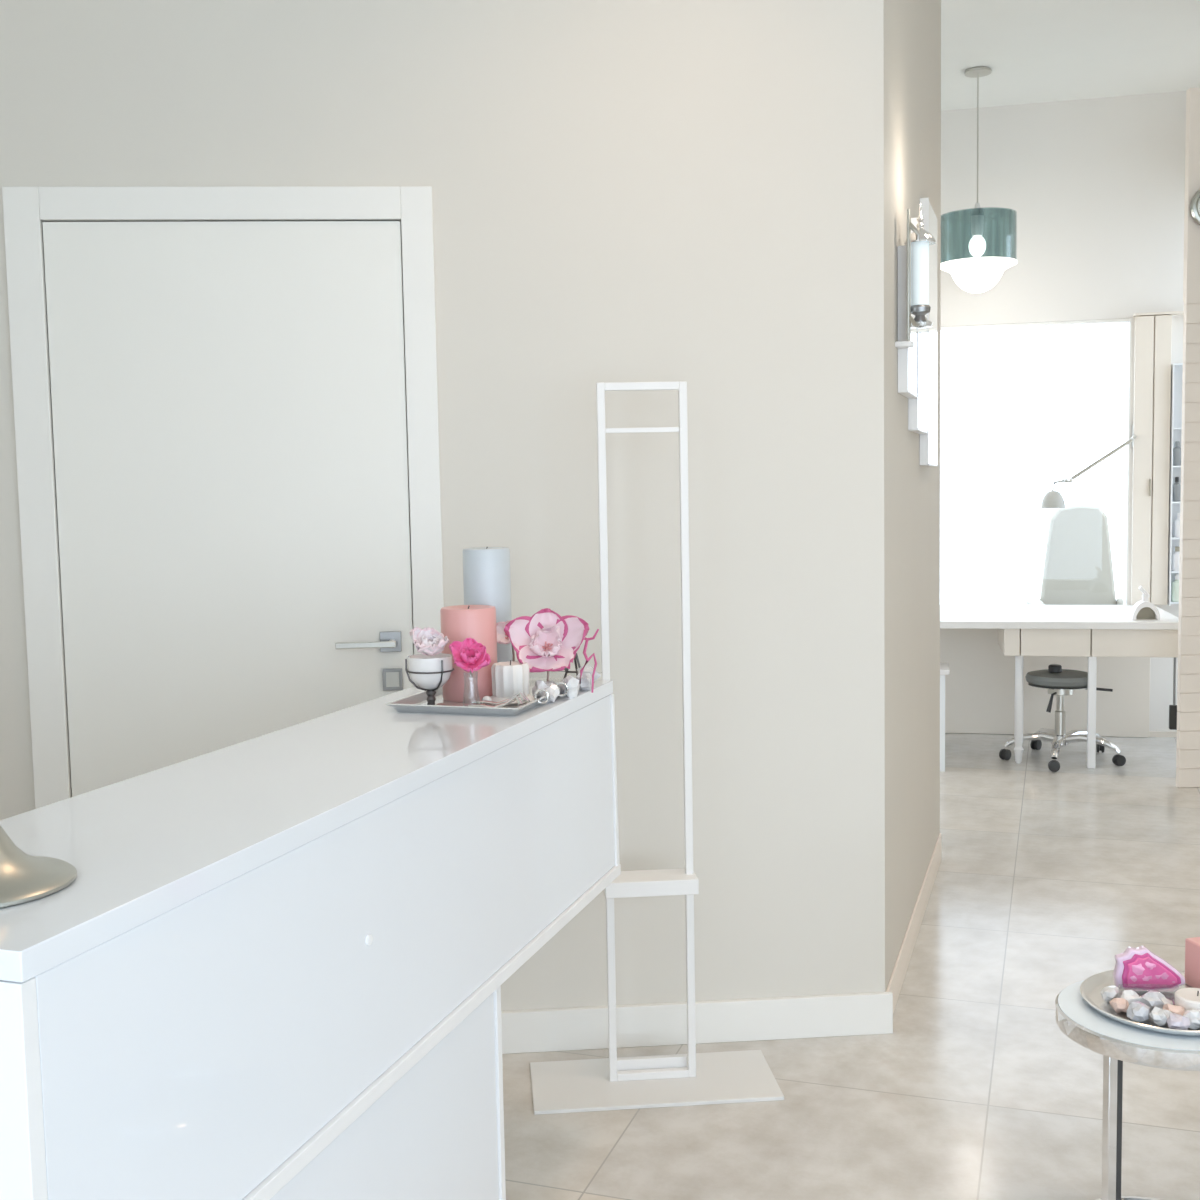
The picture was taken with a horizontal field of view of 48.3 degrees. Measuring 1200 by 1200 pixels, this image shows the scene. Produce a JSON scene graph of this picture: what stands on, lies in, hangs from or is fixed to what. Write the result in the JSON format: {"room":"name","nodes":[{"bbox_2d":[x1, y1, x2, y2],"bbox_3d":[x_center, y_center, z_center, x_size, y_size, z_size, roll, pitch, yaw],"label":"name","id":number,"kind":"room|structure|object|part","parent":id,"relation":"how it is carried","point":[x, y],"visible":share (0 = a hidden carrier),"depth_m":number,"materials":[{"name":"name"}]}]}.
{"room":"salon","nodes":[
{"label":"salon","id":0,"kind":"room"},
{"bbox_2d":[0,0,884,1010],"bbox_3d":[-0.554,-0.575,3.251,2.500,3.420,0.140,-1,5,-5],"label":"wall","id":1,"kind":"structure","parent":0,"point":[690,191],"depth_m":3.23,"materials":[{"name":"paint"}]},
{"bbox_2d":[2,186,443,808],"bbox_3d":[-0.863,0.092,3.191,0.979,2.112,0.094,-1,5,-5],"label":"door","id":2,"kind":"structure","parent":1,"relation":"in","point":[243,412],"depth_m":3.16,"materials":[{"name":"wood"}]},
{"bbox_3d":[-0.557,0.105,3.193,0.142,0.018,0.046,-1,5,-5],"label":"lever","id":3,"kind":"part","parent":2,"relation":"part of","materials":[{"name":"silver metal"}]},
{"bbox_2d":[501,992,892,1053],"bbox_3d":[-0.434,1.081,3.314,2.366,0.105,0.017,-1,5,-5],"label":"baseboard","id":4,"kind":"structure","parent":1,"relation":"attached to","point":[775,1018],"depth_m":3.36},
{"bbox_2d":[502,733,1199,1199],"bbox_3d":[0.730,1.153,3.426,12.000,0.100,16.000,1,5,19],"label":"floor","id":5,"kind":"structure","parent":0,"point":[976,1090],"depth_m":3.23,"materials":[{"name":"tile"}]},
{"bbox_2d":[0,680,620,1199],"bbox_3d":[-0.402,0.732,2.078,0.379,1.000,1.722,0,5,18],"label":"reception desk","id":6,"kind":"object","parent":5,"relation":"on","point":[274,965],"depth_m":1.68,"materials":[{"name":"laminate"}]},
{"bbox_3d":[-0.675,0.526,1.250,0.370,0.386,0.019,0,5,18],"label":"panel","id":7,"kind":"part","parent":6,"relation":"part of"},
{"bbox_2d":[0,825,76,908],"bbox_3d":[-0.635,0.136,1.349,0.185,0.315,0.185,-1,5,0],"label":"candlestick","id":8,"kind":"object","parent":6,"relation":"on","point":[24,878],"visible":1,"depth_m":1.34,"materials":[{"name":"silver metal"}]},
{"bbox_2d":[0,680,612,982],"bbox_3d":[-0.416,0.248,2.029,0.375,0.028,1.700,0,5,18],"label":"countertop","id":9,"kind":"structure","parent":6,"relation":"on","point":[140,848],"depth_m":1.69,"materials":[{"name":"white paint"}]},
{"bbox_2d":[386,668,601,715],"bbox_3d":[-0.188,0.171,2.599,0.256,0.025,0.487,0,5,18],"label":"tray","id":10,"kind":"object","parent":6,"relation":"on","point":[410,703],"visible":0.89,"depth_m":2.42,"materials":[{"name":"silver metal"}]},
{"bbox_2d":[405,653,453,704],"bbox_3d":[-0.310,0.148,2.453,0.088,0.092,0.089,0,5,18],"label":"candle holder","id":11,"kind":"object","parent":10,"relation":"on","point":[429,673],"visible":0.95,"depth_m":2.42,"materials":[{"name":"glass"}]},
{"bbox_2d":[409,627,449,655],"bbox_3d":[-0.308,0.076,2.432,0.062,0.054,0.062,-5,6,-38],"label":"flower","id":12,"kind":"object","parent":11,"relation":"on","point":[428,641],"visible":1,"depth_m":2.43,"materials":[{"name":"white plant"}]},
{"bbox_2d":[407,653,452,689],"bbox_3d":[-0.311,0.133,2.451,0.082,0.062,0.082,0,5,18],"label":"bowl","id":13,"kind":"object","parent":11,"relation":"on","point":[426,672],"depth_m":2.42,"materials":[{"name":"ceramic"}]},
{"bbox_3d":[-0.310,0.176,2.454,0.020,0.025,0.020,0,5,18],"label":"stem","id":14,"kind":"part","parent":11,"relation":"part of","materials":[{"name":"metal"}]},
{"bbox_2d":[440,605,496,701],"bbox_3d":[-0.248,0.098,2.536,0.105,0.177,0.105,0,5,18],"label":"pillar candle","id":15,"kind":"object","parent":10,"relation":"on","point":[458,622],"visible":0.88,"depth_m":2.49,"materials":[{"name":"pink wax"}]},
{"bbox_2d":[482,696,491,704],"bbox_3d":[-0.207,0.184,2.442,0.019,0.019,0.019,-1,5,0],"label":"pearl","id":16,"kind":"object","parent":10,"relation":"on","point":[487,698],"visible":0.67,"depth_m":2.44},
{"bbox_2d":[463,547,512,662],"bbox_3d":[-0.224,0.034,2.671,0.094,0.282,0.094,0,5,18],"label":"pillar candle","id":17,"kind":"object","parent":10,"relation":"on","point":[486,570],"visible":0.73,"depth_m":2.63,"materials":[{"name":"grey wax"}]},
{"bbox_2d":[468,692,529,706],"bbox_3d":[-0.181,0.179,2.414,0.101,0.026,0.063,0,5,18],"label":"ribbon","id":18,"kind":"object","parent":10,"relation":"on","point":[482,703],"visible":0.94,"depth_m":2.40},
{"bbox_2d":[496,620,514,660],"bbox_3d":[-0.178,0.110,2.581,0.047,0.141,0.055,-4,5,-29],"label":"flower","id":19,"kind":"object","parent":10,"relation":"on","point":[502,638],"visible":0.3,"depth_m":2.59,"materials":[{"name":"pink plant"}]},
{"bbox_3d":[-0.170,0.126,2.606,0.006,0.104,0.013,0,5,14],"label":"stem","id":20,"kind":"part","parent":19,"relation":"part of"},
{"bbox_2d":[490,660,533,704],"bbox_3d":[-0.166,0.150,2.483,0.088,0.078,0.088,0,5,18],"label":"votive candle","id":21,"kind":"object","parent":10,"relation":"on","point":[509,678],"visible":0.77,"depth_m":2.46,"materials":[{"name":"white wax"}]},
{"bbox_2d":[532,680,550,698],"bbox_3d":[-0.107,0.169,2.518,0.040,0.040,0.037,-3,5,-23],"label":"crystal","id":22,"kind":"object","parent":10,"relation":"on","point":[539,684],"visible":0.59,"depth_m":2.50},
{"bbox_2d":[534,689,549,703],"bbox_3d":[-0.107,0.177,2.451,0.029,0.029,0.005,-1,5,1],"label":"ring","id":23,"kind":"object","parent":10,"relation":"on","point":[538,690],"visible":0.94,"depth_m":2.45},
{"bbox_2d":[504,608,588,680],"bbox_3d":[-0.098,0.101,2.522,0.149,0.167,0.092,-3,5,-26],"label":"flower","id":24,"kind":"object","parent":10,"relation":"on","point":[546,640],"visible":1,"depth_m":2.53,"materials":[{"name":"pink plant"}]},
{"bbox_2d":[543,683,559,701],"bbox_3d":[-0.090,0.172,2.490,0.031,0.037,0.032,2,5,31],"label":"crystal","id":25,"kind":"object","parent":10,"relation":"on","point":[553,690],"visible":0.83,"depth_m":2.48},
{"bbox_2d":[555,682,568,696],"bbox_3d":[-0.074,0.169,2.532,0.029,0.029,0.005,-1,5,1],"label":"ring","id":26,"kind":"object","parent":10,"relation":"on","point":[558,683],"visible":0.73,"depth_m":2.53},
{"bbox_2d":[558,675,579,697],"bbox_3d":[-0.057,0.164,2.557,0.040,0.044,0.040,-4,5,-30],"label":"crystal","id":27,"kind":"object","parent":10,"relation":"on","point":[573,684],"visible":0.95,"depth_m":2.54},
{"bbox_2d":[563,653,580,678],"bbox_3d":[-0.050,0.137,2.732,0.049,0.062,0.036,0,5,18],"label":"easel","id":28,"kind":"object","parent":10,"relation":"on","point":[576,656],"visible":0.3,"depth_m":2.72,"materials":[{"name":"metal"}]},
{"bbox_3d":[-0.049,0.137,2.736,0.005,0.062,0.029,0,5,18],"label":"leg","id":29,"kind":"part","parent":28,"relation":"part of","materials":[{"name":"metal"}]},
{"bbox_3d":[-0.041,0.138,2.717,0.024,0.061,0.005,2,6,37],"label":"leg","id":30,"kind":"part","parent":28,"relation":"part of","materials":[{"name":"metal"}]},
{"bbox_2d":[576,673,591,690],"bbox_3d":[-0.030,0.161,2.628,0.032,0.036,0.037,1,5,25],"label":"crystal","id":31,"kind":"object","parent":10,"relation":"on","point":[586,678],"visible":0.75,"depth_m":2.62},
{"bbox_2d":[579,629,598,692],"bbox_3d":[-0.037,0.117,2.573,0.073,0.123,0.012,-1,5,0],"label":"twig","id":32,"kind":"object","parent":10,"relation":"on","point":[596,632],"visible":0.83,"depth_m":2.57,"materials":[{"name":"pink plant"}]},
{"bbox_2d":[577,664,600,681],"bbox_3d":[-0.025,0.154,2.685,0.046,0.048,0.043,-2,5,-16],"label":"crystal","id":33,"kind":"object","parent":10,"relation":"on","point":[588,668],"visible":0.45,"depth_m":2.67},
{"label":"bud vase","id":34,"kind":"object","parent":10,"relation":"on","visible":0},
{"bbox_2d":[449,638,490,677],"bbox_3d":[-0.231,0.106,2.397,0.065,0.074,0.058,-4,5,-30],"label":"flower","id":35,"kind":"object","parent":34,"relation":"in","point":[470,655],"visible":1,"depth_m":2.40,"materials":[{"name":"pink plant"}]},
{"bbox_3d":[-0.312,0.919,2.321,0.310,0.584,0.018,0,5,18],"label":"plinth panel","id":36,"kind":"part","parent":6,"relation":"part of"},
{"bbox_3d":[-0.143,0.385,2.857,0.373,0.385,0.029,0,5,18],"label":"panel","id":37,"kind":"part","parent":6,"relation":"part of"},
{"bbox_2d":[530,381,783,1114],"bbox_3d":[0.110,0.322,3.086,0.570,1.634,0.260,-1,5,-5],"label":"stand","id":38,"kind":"object","parent":5,"relation":"on","point":[691,1078],"visible":0.94,"depth_m":3.09,"materials":[{"name":"metal"}]},
{"bbox_3d":[0.016,0.320,3.083,0.018,1.625,0.018,-1,5,-5],"label":"post","id":39,"kind":"part","parent":38,"relation":"part of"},
{"bbox_3d":[0.094,-0.483,3.026,0.169,0.018,0.018,-1,5,-5],"label":"rail","id":40,"kind":"part","parent":38,"relation":"part of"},
{"bbox_2d":[603,868,698,897],"bbox_3d":[0.116,0.659,3.116,0.216,0.036,0.095,-1,5,-5],"label":"shelf","id":41,"kind":"object","parent":38,"relation":"attached to","point":[683,881],"depth_m":3.07,"materials":[{"name":"metal"}]},
{"bbox_3d":[0.122,1.105,3.175,0.169,0.041,0.012,-1,5,-5],"label":"rail","id":42,"kind":"part","parent":38,"relation":"part of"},
{"bbox_3d":[0.124,1.118,3.156,0.169,0.018,0.018,-1,5,-5],"label":"rail","id":43,"kind":"part","parent":38,"relation":"part of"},
{"bbox_3d":[0.125,1.132,3.152,0.570,0.009,0.260,-1,5,-5],"label":"plate","id":44,"kind":"part","parent":38,"relation":"part of","materials":[{"name":"metal"}]},
{"bbox_3d":[0.202,0.315,3.099,0.018,1.625,0.018,-1,5,-5],"label":"post","id":45,"kind":"part","parent":38,"relation":"part of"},
{"bbox_2d":[940,663,949,770],"bbox_3d":[1.564,0.576,6.633,0.320,0.500,0.260,0,5,13],"label":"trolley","id":46,"kind":"object","parent":5,"relation":"on","point":[944,667],"visible":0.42,"depth_m":6.50,"materials":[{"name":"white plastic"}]},
{"bbox_3d":[1.665,0.597,6.507,0.024,0.475,0.024,0,5,13],"label":"leg","id":47,"kind":"part","parent":46,"relation":"part of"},
{"bbox_2d":[940,605,1178,768],"bbox_3d":[2.209,0.425,6.967,1.405,0.722,0.948,0,5,13],"label":"desk","id":48,"kind":"object","parent":5,"relation":"on","point":[989,651],"visible":0.73,"depth_m":7.27,"materials":[{"name":"beige laminate"}]},
{"bbox_3d":[2.074,0.184,6.794,0.073,0.135,0.530,0,5,13],"label":"drawer","id":49,"kind":"part","parent":48,"relation":"part of","materials":[{"name":"beige laminate"}]},
{"bbox_3d":[2.082,0.540,6.652,0.048,0.550,0.048,0,5,13],"label":"leg","id":50,"kind":"part","parent":48,"relation":"part of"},
{"bbox_3d":[2.314,0.405,7.405,1.365,0.683,0.020,0,5,13],"label":"panel","id":51,"kind":"part","parent":48,"relation":"part of","materials":[{"name":"beige laminate"}]},
{"bbox_3d":[2.271,0.185,6.747,0.322,0.135,0.530,0,5,13],"label":"drawer","id":52,"kind":"part","parent":48,"relation":"part of","materials":[{"name":"beige laminate"}]},
{"bbox_3d":[2.391,0.545,6.509,0.037,0.550,0.035,0,5,13],"label":"leg","id":53,"kind":"part","parent":48,"relation":"part of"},
{"bbox_3d":[2.627,0.185,6.661,0.400,0.135,0.530,0,5,13],"label":"drawer","id":54,"kind":"part","parent":48,"relation":"part of","materials":[{"name":"beige laminate"}]},
{"bbox_2d":[1130,586,1159,619],"bbox_3d":[2.648,0.011,6.502,0.124,0.162,0.100,0,5,13],"label":"dryer","id":55,"kind":"object","parent":48,"relation":"on","point":[1143,609],"visible":1,"depth_m":6.48,"materials":[{"name":"white plastic"}]},
{"bbox_2d":[1169,658,1176,729],"bbox_3d":[2.831,0.380,6.593,0.044,0.520,0.030,0,5,13],"label":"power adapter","id":56,"kind":"object","parent":48,"relation":"hanging from","point":[1172,708],"visible":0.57,"depth_m":6.60,"materials":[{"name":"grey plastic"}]},
{"bbox_2d":[999,669,1125,771],"bbox_3d":[2.303,0.581,6.710,0.586,0.448,0.598,-1,5,0],"label":"stool","id":57,"kind":"object","parent":5,"relation":"on","point":[1062,684],"visible":0.92,"depth_m":6.63,"materials":[{"name":"grey plastic"}]},
{"bbox_3d":[2.173,0.705,6.728,0.276,0.082,0.052,0,5,9],"label":"leg","id":58,"kind":"part","parent":57,"relation":"part of","materials":[{"name":"silver metal"}]},
{"bbox_3d":[2.291,0.693,6.849,0.052,0.082,0.292,-2,5,-6],"label":"leg","id":59,"kind":"part","parent":57,"relation":"part of","materials":[{"name":"silver metal"}]},
{"bbox_3d":[2.244,0.504,6.638,0.090,0.103,0.022,-5,6,-39],"label":"lever","id":60,"kind":"part","parent":57,"relation":"part of","materials":[{"name":"plastic"}]},
{"bbox_2d":[1048,664,1061,672],"bbox_3d":[2.269,0.342,6.673,0.064,0.036,0.064,-1,5,0],"label":"jar","id":61,"kind":"object","parent":57,"relation":"on","point":[1053,668],"visible":1,"depth_m":6.65,"materials":[{"name":"plastic"}]},
{"bbox_3d":[2.300,0.391,6.682,0.336,0.064,0.336,-1,5,0],"label":"seat","id":62,"kind":"part","parent":57,"relation":"part of","materials":[{"name":"leather"}]},
{"bbox_3d":[2.246,0.717,6.575,0.052,0.082,0.298,1,5,24],"label":"leg","id":63,"kind":"part","parent":57,"relation":"part of","materials":[{"name":"silver metal"}]},
{"bbox_3d":[2.441,0.695,6.796,0.330,0.082,0.052,-4,6,-33],"label":"leg","id":64,"kind":"part","parent":57,"relation":"part of","materials":[{"name":"silver metal"}]},
{"bbox_3d":[2.426,0.709,6.630,0.293,0.082,0.052,2,6,33],"label":"leg","id":65,"kind":"part","parent":57,"relation":"part of","materials":[{"name":"silver metal"}]},
{"bbox_3d":[2.463,0.441,6.609,0.130,0.023,0.017,0,5,13],"label":"lever","id":66,"kind":"part","parent":57,"relation":"part of","materials":[{"name":"plastic"}]},
{"bbox_2d":[1055,980,1199,1199],"bbox_3d":[1.001,0.955,2.403,0.352,0.450,0.352,-1,5,0],"label":"side table","id":67,"kind":"object","parent":5,"relation":"on","point":[1118,1042],"visible":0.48,"depth_m":2.30,"materials":[{"name":"grey metal"}]},
{"bbox_3d":[0.880,0.961,2.313,0.018,0.422,0.016,-3,5,-20],"label":"leg","id":68,"kind":"part","parent":67,"relation":"part of","materials":[{"name":"silver metal"}]},
{"bbox_2d":[1080,970,1199,1035],"bbox_3d":[1.022,0.721,2.403,0.302,0.016,0.302,-1,5,0],"label":"round tray","id":69,"kind":"object","parent":67,"relation":"on","point":[1090,988],"visible":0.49,"depth_m":2.42,"materials":[{"name":"silver metal"}]},
{"bbox_2d":[1100,986,1121,1001],"bbox_3d":[0.924,0.713,2.421,0.033,0.032,0.036,-5,6,-41],"label":"crystal","id":70,"kind":"object","parent":69,"relation":"on","point":[1108,993],"visible":0.81,"depth_m":2.41},
{"bbox_2d":[1109,998,1128,1012],"bbox_3d":[0.919,0.718,2.371,0.036,0.026,0.034,2,5,32],"label":"crystal","id":71,"kind":"object","parent":69,"relation":"on","point":[1119,1005],"visible":0.96,"depth_m":2.36,"materials":[{"name":"pink stone"}]},
{"bbox_2d":[1121,990,1141,1004],"bbox_3d":[0.947,0.712,2.386,0.041,0.035,0.040,-3,5,-25],"label":"crystal","id":72,"kind":"object","parent":69,"relation":"on","point":[1131,996],"visible":0.64,"depth_m":2.38},
{"bbox_2d":[1127,1001,1149,1021],"bbox_3d":[0.938,0.719,2.332,0.036,0.034,0.038,3,6,40],"label":"crystal","id":73,"kind":"object","parent":69,"relation":"on","point":[1138,1011],"visible":1,"depth_m":2.32},
{"bbox_2d":[1113,945,1184,989],"bbox_3d":[1.010,0.677,2.458,0.124,0.080,0.030,-1,5,6],"label":"slice","id":74,"kind":"object","parent":69,"relation":"on","point":[1139,968],"visible":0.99,"depth_m":2.45,"materials":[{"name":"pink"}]},
{"bbox_2d":[1140,990,1164,1011],"bbox_3d":[0.980,0.714,2.372,0.048,0.039,0.038,0,5,8],"label":"crystal","id":75,"kind":"object","parent":69,"relation":"on","point":[1152,999],"visible":0.68,"depth_m":2.36},
{"bbox_2d":[1149,1006,1171,1025],"bbox_3d":[0.969,0.719,2.313,0.038,0.029,0.041,-2,5,-17],"label":"crystal","id":76,"kind":"object","parent":69,"relation":"on","point":[1159,1016],"visible":0.93,"depth_m":2.30},
{"bbox_2d":[1162,997,1173,1004],"bbox_3d":[0.999,0.716,2.368,0.032,0.029,0.031,-5,6,-38],"label":"crystal","id":77,"kind":"object","parent":69,"relation":"on","point":[1165,1000],"visible":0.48,"depth_m":2.36},
{"bbox_2d":[1163,1003,1184,1015],"bbox_3d":[0.998,0.716,2.328,0.036,0.030,0.034,3,6,42],"label":"crystal","id":78,"kind":"object","parent":69,"relation":"on","point":[1180,1010],"visible":0.54,"depth_m":2.32,"materials":[{"name":"pink stone"}]},
{"bbox_2d":[1166,1013,1189,1029],"bbox_3d":[0.986,0.723,2.288,0.034,0.032,0.033,-2,5,-8],"label":"crystal","id":79,"kind":"object","parent":69,"relation":"on","point":[1174,1021],"visible":0.98,"depth_m":2.28,"materials":[{"name":"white stone"}]},
{"bbox_2d":[1175,988,1199,1010],"bbox_3d":[1.048,0.707,2.349,0.074,0.044,0.074,-1,5,0],"label":"tealight","id":80,"kind":"object","parent":69,"relation":"on","point":[1188,998],"visible":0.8,"depth_m":2.34,"materials":[{"name":"white wax"}]},
{"bbox_2d":[1183,1009,1199,1029],"bbox_3d":[1.019,0.719,2.300,0.035,0.032,0.039,2,5,32],"label":"crystal","id":81,"kind":"object","parent":69,"relation":"on","point":[1193,1015],"visible":0.85,"depth_m":2.29},
{"bbox_2d":[1185,937,1199,987],"bbox_3d":[1.131,0.669,2.469,0.070,0.098,0.070,-2,5,-12],"label":"candle","id":82,"kind":"object","parent":69,"relation":"on","point":[1192,945],"visible":0.89,"depth_m":2.47,"materials":[{"name":"pink wax"}]},
{"bbox_2d":[883,0,940,991],"bbox_3d":[0.895,-0.670,4.092,0.150,3.420,1.665,1,5,19],"label":"wall","id":83,"kind":"structure","parent":0,"point":[911,28],"depth_m":3.87,"materials":[{"name":"paint"}]},
{"bbox_2d":[886,833,941,1012],"bbox_3d":[1.000,0.985,4.202,0.007,0.100,1.663,1,5,19],"label":"baseboard","id":84,"kind":"structure","parent":83,"relation":"attached to","point":[903,959],"depth_m":4.05,"materials":[{"name":"beige wood"}]},
{"bbox_2d":[895,204,935,348],"bbox_3d":[0.837,-0.859,3.539,0.095,0.383,0.146,1,5,19],"label":"wall sconce","id":85,"kind":"object","parent":83,"relation":"attached to","point":[918,242],"visible":1,"depth_m":3.54,"materials":[{"name":"silver metal"}]},
{"bbox_3d":[0.829,-0.736,3.533,0.012,0.026,0.066,2,6,37],"label":"arm","id":86,"kind":"part","parent":85,"relation":"part of","materials":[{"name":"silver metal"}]},
{"bbox_3d":[0.827,-0.973,3.516,0.013,0.032,0.071,2,6,36],"label":"arm","id":87,"kind":"part","parent":85,"relation":"part of","materials":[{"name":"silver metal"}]},
{"bbox_2d":[898,198,937,465],"bbox_3d":[0.951,-0.808,3.978,0.028,0.808,0.932,1,5,19],"label":"mirror","id":88,"kind":"object","parent":83,"relation":"attached to","point":[917,366],"visible":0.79,"depth_m":4.00,"materials":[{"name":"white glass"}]},
{"bbox_2d":[941,91,1185,731],"bbox_3d":[2.363,-0.967,7.405,3.600,3.420,0.180,0,5,13],"label":"wall","id":89,"kind":"structure","parent":0,"point":[1093,190],"depth_m":7.18,"materials":[{"name":"paint"}]},
{"bbox_2d":[941,318,1131,604],"bbox_3d":[2.117,-0.729,7.435,1.547,1.570,0.075,0,5,13],"label":"window","id":90,"kind":"structure","parent":89,"relation":"in","point":[1129,321],"depth_m":7.25,"materials":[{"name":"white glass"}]},
{"bbox_2d":[1041,425,1135,507],"bbox_3d":[2.629,-0.701,6.986,0.635,0.432,0.275,-3,5,-19],"label":"lamp","id":91,"kind":"object","parent":89,"relation":"attached to","point":[1051,499],"visible":1,"depth_m":6.94,"materials":[{"name":"silver metal"}]},
{"bbox_3d":[2.366,-0.525,6.988,0.124,0.090,0.124,0,5,13],"label":"lamp shade","id":92,"kind":"part","parent":91,"relation":"part of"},
{"bbox_3d":[2.590,-0.724,6.917,0.307,0.211,0.018,0,5,13],"label":"arm","id":93,"kind":"part","parent":91,"relation":"part of","materials":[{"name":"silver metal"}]},
{"bbox_2d":[1131,311,1182,604],"bbox_3d":[3.032,-0.747,7.127,0.370,1.549,0.086,0,5,13],"label":"upper cabinet","id":94,"kind":"object","parent":89,"relation":"attached to","point":[1153,330],"visible":0.85,"depth_m":7.12,"materials":[{"name":"beige laminate"}]},
{"bbox_3d":[2.893,-0.737,7.137,0.092,1.530,0.019,0,5,13],"label":"door","id":95,"kind":"part","parent":94,"relation":"part of","materials":[{"name":"beige laminate"}]},
{"bbox_3d":[2.929,-0.599,7.125,0.007,0.090,0.010,0,5,13],"label":"handle","id":96,"kind":"part","parent":94,"relation":"part of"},
{"bbox_3d":[3.017,-1.512,7.065,0.370,0.012,0.085,0,5,13],"label":"cornice","id":97,"kind":"part","parent":94,"relation":"part of","materials":[{"name":"beige laminate"}]},
{"bbox_3d":[2.984,-0.737,7.115,0.082,1.530,0.019,0,5,13],"label":"door","id":98,"kind":"part","parent":94,"relation":"part of","materials":[{"name":"beige laminate"}]},
{"bbox_2d":[1149,731,1176,736],"bbox_3d":[2.300,0.730,7.466,3.150,0.030,0.013,0,5,13],"label":"baseboard","id":99,"kind":"structure","parent":89,"relation":"attached to","point":[1151,733],"depth_m":7.28,"materials":[{"name":"beige laminate"}]},
{"bbox_2d":[1167,363,1182,605],"bbox_3d":[3.100,-0.611,7.114,0.133,1.277,0.100,0,5,13],"label":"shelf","id":100,"kind":"object","parent":89,"relation":"attached to","point":[1176,368],"visible":0.39,"depth_m":7.12,"materials":[{"name":"wood"}]},
{"bbox_2d":[1171,574,1178,601],"bbox_3d":[3.090,-0.066,7.158,0.060,0.150,0.060,0,5,13],"label":"bottle","id":101,"kind":"object","parent":100,"relation":"on","point":[1175,584],"visible":0.64,"depth_m":7.14,"materials":[{"name":"green plastic"}]},
{"bbox_2d":[1172,546,1179,570],"bbox_3d":[3.083,-0.220,7.147,0.048,0.130,0.048,0,5,13],"label":"bottle","id":102,"kind":"object","parent":100,"relation":"on","point":[1175,556],"visible":0.83,"depth_m":7.13,"materials":[{"name":"white plastic"}]},
{"bbox_2d":[1172,477,1180,501],"bbox_3d":[3.068,-0.589,7.119,0.040,0.130,0.040,0,5,13],"label":"bottle","id":103,"kind":"object","parent":100,"relation":"on","point":[1176,486],"visible":0.98,"depth_m":7.11,"materials":[{"name":"glass"}]},
{"bbox_2d":[1173,441,1180,465],"bbox_3d":[3.064,-0.778,7.104,0.044,0.130,0.044,0,5,13],"label":"bottle","id":104,"kind":"object","parent":100,"relation":"on","point":[1177,450],"visible":0.94,"depth_m":7.09,"materials":[{"name":"grey plastic"}]},
{"bbox_2d":[1174,513,1179,536],"bbox_3d":[3.089,-0.400,7.130,0.052,0.130,0.052,0,5,13],"label":"bottle","id":105,"kind":"object","parent":100,"relation":"on","point":[1177,521],"visible":0.52,"depth_m":7.12,"materials":[{"name":"white plastic"}]},
{"bbox_2d":[941,0,1199,110],"bbox_3d":[1.021,-2.317,2.469,5.800,0.120,10.200,-1,5,-5],"label":"ceiling","id":106,"kind":"structure","parent":0,"point":[1036,51],"depth_m":6.29,"materials":[{"name":"paint"}]},
{"bbox_2d":[941,66,1016,292],"bbox_3d":[1.870,-2.069,6.629,0.382,1.080,0.382,-1,5,0],"label":"pendant lamp","id":107,"kind":"object","parent":106,"relation":"hanging from","point":[978,274],"visible":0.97,"depth_m":6.59,"materials":[{"name":"silver metal"}]},
{"bbox_2d":[971,203,983,236],"bbox_3d":[1.874,-1.889,6.644,0.060,0.160,0.060,-1,5,0],"label":"socket","id":108,"kind":"object","parent":107,"relation":"attached to","point":[977,217],"depth_m":6.62,"materials":[{"name":"glass"}]},
{"bbox_3d":[1.876,-1.760,6.654,0.084,0.109,0.084,-1,5,0],"label":"bulb","id":109,"kind":"part","parent":107,"relation":"part of","materials":[{"name":"white glass"}]},
{"bbox_3d":[1.867,-2.270,6.613,0.007,0.645,0.007,-1,5,0],"label":"cord","id":110,"kind":"part","parent":107,"relation":"part of","materials":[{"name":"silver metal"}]},
{"bbox_2d":[941,257,1016,292],"bbox_3d":[1.879,-1.603,6.667,0.382,0.145,0.382,-1,5,0],"label":"diffuser","id":111,"kind":"object","parent":107,"relation":"attached to","point":[976,274],"depth_m":6.57,"materials":[{"name":"white glass"}]},
{"bbox_3d":[1.876,-1.787,6.652,0.374,0.245,0.374,-1,5,0],"label":"lamp shade","id":112,"kind":"part","parent":107,"relation":"part of","materials":[{"name":"teal glass"}]},
{"bbox_2d":[1176,88,1199,787],"bbox_3d":[3.091,-0.698,5.961,0.993,3.090,0.037,-1,5,0],"label":"wall partition","id":113,"kind":"structure","parent":0,"point":[1188,683],"depth_m":5.96,"materials":[{"name":"beige wood"}]},
{"bbox_2d":[1190,190,1199,224],"bbox_3d":[2.670,-1.717,5.841,0.184,0.184,0.036,-1,5,0],"label":"round mirror","id":114,"kind":"object","parent":113,"relation":"attached to","point":[1195,203],"visible":1,"depth_m":5.83,"materials":[{"name":"silver metal"}]},
{"bbox_3d":[2.948,0.537,10.499,5.500,0.100,5.800,0,5,13],"label":"ground","id":115,"kind":"structure","parent":0,"visible":0},
{"bbox_2d":[1027,504,1123,604],"bbox_3d":[2.985,0.039,8.286,0.620,1.250,0.570,0,5,13],"label":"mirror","id":116,"kind":"object","parent":115,"relation":"on","point":[1078,565],"visible":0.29,"depth_m":8.45,"materials":[{"name":"translucent grey-green plastic"},{"name":"dark metal"}]},
{"bbox_3d":[2.724,0.183,8.356,0.080,0.360,0.520,0,5,13],"label":"armrest","id":117,"kind":"part","parent":116,"relation":"part of","materials":[{"name":"grey fabric"}]},
{"bbox_3d":[3.249,0.184,8.230,0.080,0.360,0.520,0,5,13],"label":"armrest","id":118,"kind":"part","parent":116,"relation":"part of","materials":[{"name":"grey fabric"}]}
]}

